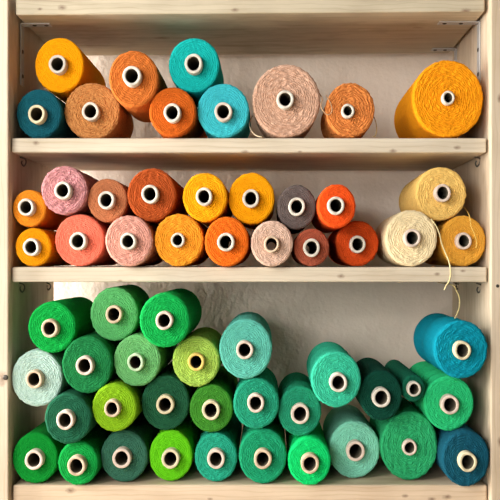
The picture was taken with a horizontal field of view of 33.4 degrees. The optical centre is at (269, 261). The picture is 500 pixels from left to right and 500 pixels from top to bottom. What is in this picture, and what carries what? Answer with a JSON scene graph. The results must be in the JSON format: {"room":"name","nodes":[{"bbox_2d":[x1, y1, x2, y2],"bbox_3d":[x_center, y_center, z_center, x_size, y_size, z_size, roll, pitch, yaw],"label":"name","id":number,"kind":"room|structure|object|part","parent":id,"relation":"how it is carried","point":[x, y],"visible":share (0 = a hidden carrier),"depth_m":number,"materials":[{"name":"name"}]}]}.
{"room":"shop","nodes":[
{"label":"shop","id":0,"kind":"room"},
{"bbox_2d":[54,51,451,447],"bbox_3d":[-0.100,-0.049,1.905,5.000,2.700,0.120,0,0,0],"label":"wall","id":1,"kind":"structure","parent":0,"point":[378,321],"depth_m":1.84,"materials":[{"name":"paint"}]},
{"bbox_3d":[-0.100,1.331,0.072,5.000,0.060,3.545,0,0,0],"label":"floor","id":2,"kind":"structure","parent":0,"visible":0},
{"bbox_2d":[0,0,499,499],"bbox_3d":[-0.036,0.390,1.642,0.926,1.823,0.317,0,0,0],"label":"shelving unit","id":3,"kind":"object","parent":2,"relation":"on","point":[470,29],"visible":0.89,"depth_m":1.50,"materials":[{"name":"brown wood"}]},
{"bbox_3d":[-0.483,0.390,1.643,0.033,1.823,0.315,0,0,0],"label":"panel","id":4,"kind":"part","parent":3,"relation":"part of","materials":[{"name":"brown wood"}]},
{"bbox_2d":[13,421,66,482],"bbox_3d":[-0.424,0.354,1.612,0.083,0.093,0.251,0,0,0],"label":"spool","id":5,"kind":"object","parent":3,"relation":"on","point":[36,454],"visible":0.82,"depth_m":1.50},
{"bbox_2d":[16,228,70,266],"bbox_3d":[-0.427,-0.027,1.635,0.067,0.070,0.301,0,0,0],"label":"spool","id":6,"kind":"object","parent":3,"relation":"on","point":[36,247],"visible":0.81,"depth_m":1.50},
{"bbox_2d":[13,190,67,230],"bbox_3d":[-0.435,-0.097,1.598,0.062,0.068,0.221,0,0,0],"label":"spool","id":7,"kind":"object","parent":6,"relation":"on","point":[30,209],"visible":0.81,"depth_m":1.50},
{"bbox_2d":[17,89,79,137],"bbox_3d":[-0.420,-0.269,1.647,0.084,0.091,0.301,0,0,0],"label":"spool","id":8,"kind":"object","parent":3,"relation":"on","point":[40,114],"visible":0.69,"depth_m":1.51},
{"bbox_2d":[35,38,105,102],"bbox_3d":[-0.388,-0.363,1.636,0.092,0.102,0.236,0,0,0],"label":"spool","id":9,"kind":"object","parent":8,"relation":"on","point":[61,66],"visible":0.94,"depth_m":1.53},
{"bbox_2d":[58,424,112,484],"bbox_3d":[-0.344,0.360,1.585,0.074,0.080,0.221,0,0,0],"label":"spool","id":10,"kind":"object","parent":3,"relation":"on","point":[79,462],"visible":0.73,"depth_m":1.49},
{"bbox_2d":[45,387,97,443],"bbox_3d":[-0.358,0.278,1.608,0.084,0.090,0.301,0,0,0],"label":"spool","id":11,"kind":"object","parent":10,"relation":"on","point":[69,417],"visible":0.77,"depth_m":1.48},
{"bbox_2d":[12,348,71,405],"bbox_3d":[-0.419,0.209,1.592,0.093,0.104,0.221,0,0,0],"label":"spool","id":12,"kind":"object","parent":11,"relation":"on","point":[38,377],"visible":0.77,"depth_m":1.50},
{"bbox_2d":[28,297,95,352],"bbox_3d":[-0.391,0.117,1.596,0.087,0.093,0.241,0,0,0],"label":"spool","id":13,"kind":"object","parent":12,"relation":"on","point":[53,326],"visible":0.93,"depth_m":1.49},
{"bbox_2d":[62,331,123,392],"bbox_3d":[-0.328,0.184,1.623,0.090,0.103,0.301,0,0,0],"label":"spool","id":14,"kind":"object","parent":11,"relation":"on","point":[88,361],"visible":0.85,"depth_m":1.49},
{"bbox_2d":[91,284,149,340],"bbox_3d":[-0.284,0.095,1.600,0.089,0.099,0.201,0,0,0],"label":"spool","id":15,"kind":"object","parent":14,"relation":"on","point":[115,311],"visible":0.94,"depth_m":1.52},
{"bbox_2d":[55,214,117,265],"bbox_3d":[-0.343,-0.039,1.635,0.090,0.095,0.301,0,0,0],"label":"spool","id":16,"kind":"object","parent":3,"relation":"on","point":[80,238],"visible":0.84,"depth_m":1.50},
{"bbox_2d":[41,166,98,216],"bbox_3d":[-0.369,-0.129,1.586,0.085,0.089,0.222,0,0,0],"label":"spool","id":17,"kind":"object","parent":16,"relation":"on","point":[65,190],"visible":0.88,"depth_m":1.49},
{"bbox_2d":[88,179,137,223],"bbox_3d":[-0.294,-0.111,1.638,0.073,0.080,0.301,0,0,0],"label":"spool","id":18,"kind":"object","parent":16,"relation":"on","point":[107,198],"visible":0.74,"depth_m":1.50},
{"bbox_2d":[64,83,133,137],"bbox_3d":[-0.327,-0.277,1.605,0.105,0.107,0.182,0,0,0],"label":"spool","id":19,"kind":"object","parent":3,"relation":"on","point":[92,110],"visible":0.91,"depth_m":1.53},
{"bbox_2d":[101,411,159,481],"bbox_3d":[-0.265,0.353,1.647,0.087,0.096,0.301,0,0,0],"label":"spool","id":20,"kind":"object","parent":3,"relation":"on","point":[125,453],"visible":0.77,"depth_m":1.51},
{"bbox_2d":[92,376,148,431],"bbox_3d":[-0.278,0.260,1.620,0.081,0.087,0.301,0,0,0],"label":"spool","id":21,"kind":"object","parent":20,"relation":"on","point":[117,404],"visible":0.84,"depth_m":1.49},
{"bbox_2d":[114,330,176,385],"bbox_3d":[-0.240,0.178,1.638,0.086,0.094,0.301,0,0,0],"label":"spool","id":22,"kind":"object","parent":21,"relation":"on","point":[137,361],"visible":0.83,"depth_m":1.50},
{"bbox_2d":[105,215,163,266],"bbox_3d":[-0.252,-0.037,1.617,0.086,0.092,0.301,0,0,0],"label":"spool","id":23,"kind":"object","parent":3,"relation":"on","point":[130,240],"visible":0.85,"depth_m":1.48},
{"bbox_2d":[127,168,187,224],"bbox_3d":[-0.212,-0.121,1.626,0.089,0.096,0.301,0,0,0],"label":"spool","id":24,"kind":"object","parent":23,"relation":"on","point":[153,195],"visible":0.88,"depth_m":1.49},
{"bbox_2d":[150,411,202,480],"bbox_3d":[-0.181,0.353,1.653,0.080,0.094,0.301,0,0,0],"label":"spool","id":25,"kind":"object","parent":3,"relation":"on","point":[172,451],"visible":0.83,"depth_m":1.52},
{"bbox_2d":[142,361,197,429],"bbox_3d":[-0.190,0.257,1.650,0.088,0.101,0.301,0,0,0],"label":"spool","id":26,"kind":"object","parent":25,"relation":"on","point":[166,399],"visible":0.79,"depth_m":1.52},
{"bbox_2d":[149,87,206,137],"bbox_3d":[-0.174,-0.268,1.620,0.085,0.089,0.301,0,0,0],"label":"spool","id":27,"kind":"object","parent":3,"relation":"on","point":[173,113],"visible":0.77,"depth_m":1.49},
{"bbox_2d":[109,51,167,122],"bbox_3d":[-0.243,-0.326,1.559,0.089,0.103,0.191,0,0,0],"label":"spool","id":28,"kind":"object","parent":27,"relation":"on","point":[135,79],"visible":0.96,"depth_m":1.48},
{"bbox_2d":[169,38,223,107],"bbox_3d":[-0.138,-0.356,1.581,0.094,0.100,0.181,0,0,0],"label":"spool","id":29,"kind":"object","parent":27,"relation":"on","point":[194,64],"visible":0.88,"depth_m":1.51},
{"bbox_2d":[155,214,208,266],"bbox_3d":[-0.163,-0.039,1.629,0.089,0.096,0.297,0,0,0],"label":"spool","id":30,"kind":"object","parent":3,"relation":"on","point":[179,238],"visible":0.94,"depth_m":1.49},
{"bbox_2d":[195,411,241,480],"bbox_3d":[-0.099,0.356,1.649,0.078,0.090,0.301,0,0,0],"label":"spool","id":31,"kind":"object","parent":3,"relation":"on","point":[216,453],"visible":0.91,"depth_m":1.52},
{"bbox_2d":[190,366,237,431],"bbox_3d":[-0.106,0.266,1.644,0.080,0.088,0.301,0,0,0],"label":"spool","id":32,"kind":"object","parent":31,"relation":"on","point":[211,404],"visible":0.84,"depth_m":1.51},
{"bbox_2d":[173,327,221,386],"bbox_3d":[-0.134,0.180,1.608,0.087,0.093,0.241,0,0,0],"label":"spool","id":33,"kind":"object","parent":32,"relation":"on","point":[196,359],"visible":0.92,"depth_m":1.50},
{"bbox_2d":[140,288,201,346],"bbox_3d":[-0.186,0.103,1.596,0.090,0.098,0.283,0,0,0],"label":"spool","id":34,"kind":"object","parent":33,"relation":"on","point":[167,318],"visible":1,"depth_m":1.47},
{"bbox_2d":[197,84,250,137],"bbox_3d":[-0.084,-0.273,1.580,0.095,0.099,0.191,0,0,0],"label":"spool","id":35,"kind":"object","parent":3,"relation":"on","point":[223,110],"visible":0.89,"depth_m":1.50},
{"bbox_2d":[205,217,250,266],"bbox_3d":[-0.077,-0.036,1.617,0.080,0.090,0.301,0,0,0],"label":"spool","id":36,"kind":"object","parent":3,"relation":"on","point":[223,230],"visible":1,"depth_m":1.48},
{"bbox_2d":[183,173,232,226],"bbox_3d":[-0.117,-0.116,1.623,0.081,0.089,0.301,0,0,0],"label":"spool","id":37,"kind":"object","parent":36,"relation":"on","point":[205,196],"visible":0.92,"depth_m":1.49},
{"bbox_3d":[-0.038,-0.210,1.650,0.855,0.026,0.300,0,0,0],"label":"shelf","id":38,"kind":"part","parent":3,"relation":"part of","materials":[{"name":"brown wood"}]},
{"bbox_3d":[-0.037,0.022,1.650,0.855,0.027,0.300,0,0,0],"label":"shelf","id":39,"kind":"part","parent":3,"relation":"part of","materials":[{"name":"brown wood"}]},
{"bbox_3d":[-0.036,0.418,1.650,0.853,0.034,0.300,0,0,0],"label":"shelf","id":40,"kind":"part","parent":3,"relation":"part of","materials":[{"name":"brown wood"}]},
{"bbox_3d":[-0.036,-0.465,1.650,0.845,0.040,0.300,0,0,0],"label":"shelf","id":41,"kind":"part","parent":3,"relation":"part of","materials":[{"name":"brown wood"}]},
{"bbox_2d":[239,413,286,483],"bbox_3d":[-0.013,0.350,1.637,0.087,0.101,0.301,0,0,0],"label":"spool","id":42,"kind":"object","parent":3,"relation":"on","point":[262,451],"visible":0.88,"depth_m":1.50},
{"bbox_2d":[233,367,278,428],"bbox_3d":[-0.025,0.254,1.589,0.083,0.093,0.221,0,0,0],"label":"spool","id":43,"kind":"object","parent":42,"relation":"on","point":[256,399],"visible":0.92,"depth_m":1.50},
{"bbox_2d":[219,312,271,378],"bbox_3d":[-0.044,0.156,1.604,0.096,0.109,0.256,0,0,0],"label":"spool","id":44,"kind":"object","parent":43,"relation":"on","point":[245,346],"visible":1,"depth_m":1.49},
{"bbox_2d":[251,221,292,266],"bbox_3d":[0.003,-0.033,1.614,0.076,0.083,0.301,0,0,0],"label":"spool","id":45,"kind":"object","parent":3,"relation":"on","point":[276,232],"visible":1,"depth_m":1.48},
{"bbox_2d":[228,173,274,229],"bbox_3d":[-0.033,-0.115,1.641,0.085,0.094,0.301,0,0,0],"label":"spool","id":46,"kind":"object","parent":45,"relation":"on","point":[248,189],"visible":0.96,"depth_m":1.51},
{"bbox_2d":[249,64,332,137],"bbox_3d":[0.031,-0.290,1.566,0.147,0.134,0.163,0,0,-6],"label":"spool","id":47,"kind":"object","parent":3,"relation":"on","point":[286,99],"visible":0.95,"depth_m":1.50},
{"bbox_2d":[285,422,330,484],"bbox_3d":[0.071,0.357,1.625,0.078,0.088,0.301,0,0,0],"label":"spool","id":48,"kind":"object","parent":3,"relation":"on","point":[308,456],"visible":0.88,"depth_m":1.49},
{"bbox_2d":[278,372,320,435],"bbox_3d":[0.054,0.270,1.601,0.079,0.092,0.221,0,0,0],"label":"spool","id":49,"kind":"object","parent":48,"relation":"on","point":[299,412],"visible":0.92,"depth_m":1.51},
{"bbox_2d":[307,342,360,407],"bbox_3d":[0.117,0.208,1.565,0.089,0.100,0.221,0,0,0],"label":"spool","id":50,"kind":"object","parent":49,"relation":"on","point":[334,376],"visible":1,"depth_m":1.47},
{"bbox_2d":[291,229,328,266],"bbox_3d":[0.075,-0.026,1.635,0.065,0.069,0.301,0,0,0],"label":"spool","id":51,"kind":"object","parent":3,"relation":"on","point":[317,242],"visible":0.97,"depth_m":1.50},
{"bbox_2d":[276,185,315,233],"bbox_3d":[0.048,-0.099,1.635,0.071,0.081,0.301,0,0,0],"label":"spool","id":52,"kind":"object","parent":51,"relation":"on","point":[297,198],"visible":0.98,"depth_m":1.50},
{"bbox_2d":[320,83,376,137],"bbox_3d":[0.147,-0.274,1.578,0.096,0.101,0.177,0,0,0],"label":"spool","id":53,"kind":"object","parent":3,"relation":"on","point":[352,115],"visible":0.91,"depth_m":1.50},
{"bbox_2d":[323,404,379,477],"bbox_3d":[0.156,0.347,1.628,0.096,0.107,0.211,0,0,0],"label":"spool","id":54,"kind":"object","parent":3,"relation":"on","point":[353,444],"visible":0.94,"depth_m":1.54},
{"bbox_2d":[355,358,401,419],"bbox_3d":[0.199,0.239,1.583,0.077,0.092,0.221,0,0,0],"label":"spool","id":55,"kind":"object","parent":54,"relation":"on","point":[379,394],"visible":0.82,"depth_m":1.49},
{"bbox_2d":[327,221,378,265],"bbox_3d":[0.161,-0.034,1.668,0.080,0.085,0.301,0,0,0],"label":"spool","id":56,"kind":"object","parent":3,"relation":"on","point":[355,243],"visible":0.93,"depth_m":1.53},
{"bbox_2d":[311,184,355,232],"bbox_3d":[0.118,-0.099,1.605,0.069,0.078,0.301,0,0,0],"label":"spool","id":57,"kind":"object","parent":56,"relation":"on","point":[335,205],"visible":0.92,"depth_m":1.47},
{"bbox_2d":[369,397,436,479],"bbox_3d":[0.255,0.336,1.616,0.106,0.128,0.207,0,0,0],"label":"spool","id":58,"kind":"object","parent":3,"relation":"on","point":[407,440],"visible":0.9,"depth_m":1.52},
{"bbox_2d":[385,360,424,401],"bbox_3d":[0.258,0.228,1.614,0.044,0.050,0.259,0,0,0],"label":"spool","id":59,"kind":"object","parent":58,"relation":"on","point":[412,386],"visible":0.83,"depth_m":1.50},
{"bbox_2d":[375,210,450,289],"bbox_3d":[0.266,-0.022,1.587,0.118,0.144,0.211,0,0,0],"label":"spool","id":60,"kind":"object","parent":3,"relation":"on","point":[407,238],"visible":0.96,"depth_m":1.50},
{"bbox_2d":[394,60,482,137],"bbox_3d":[0.321,-0.295,1.615,0.129,0.141,0.252,0,0,0],"label":"spool","id":61,"kind":"object","parent":3,"relation":"on","point":[445,100],"visible":0.91,"depth_m":1.50},
{"bbox_2d":[425,207,485,265],"bbox_3d":[0.351,-0.050,1.645,0.084,0.116,0.305,0,0,0],"label":"spool","id":62,"kind":"object","parent":3,"relation":"on","point":[463,238],"visible":0.87,"depth_m":1.51},
{"bbox_2d":[399,167,465,317],"bbox_3d":[0.313,-0.034,1.645,0.098,0.280,0.292,0,0,0],"label":"spool","id":63,"kind":"object","parent":62,"relation":"on","point":[439,193],"visible":0.91,"depth_m":1.52},
{"bbox_2d":[430,422,488,485],"bbox_3d":[0.349,0.350,1.617,0.086,0.101,0.301,0,0,0],"label":"spool","id":64,"kind":"object","parent":3,"relation":"on","point":[462,454],"visible":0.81,"depth_m":1.48},
{"bbox_2d":[410,361,472,430],"bbox_3d":[0.322,0.255,1.610,0.092,0.100,0.251,0,0,0],"label":"spool","id":65,"kind":"object","parent":64,"relation":"on","point":[446,402],"visible":0.89,"depth_m":1.50},
{"bbox_2d":[413,313,487,377],"bbox_3d":[0.338,0.155,1.573,0.096,0.104,0.236,0,0,0],"label":"spool","id":66,"kind":"object","parent":65,"relation":"on","point":[456,347],"visible":1,"depth_m":1.47},
{"bbox_3d":[0.410,0.390,1.643,0.033,1.823,0.315,0,0,0],"label":"panel","id":67,"kind":"part","parent":3,"relation":"part of","materials":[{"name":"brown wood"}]}
]}

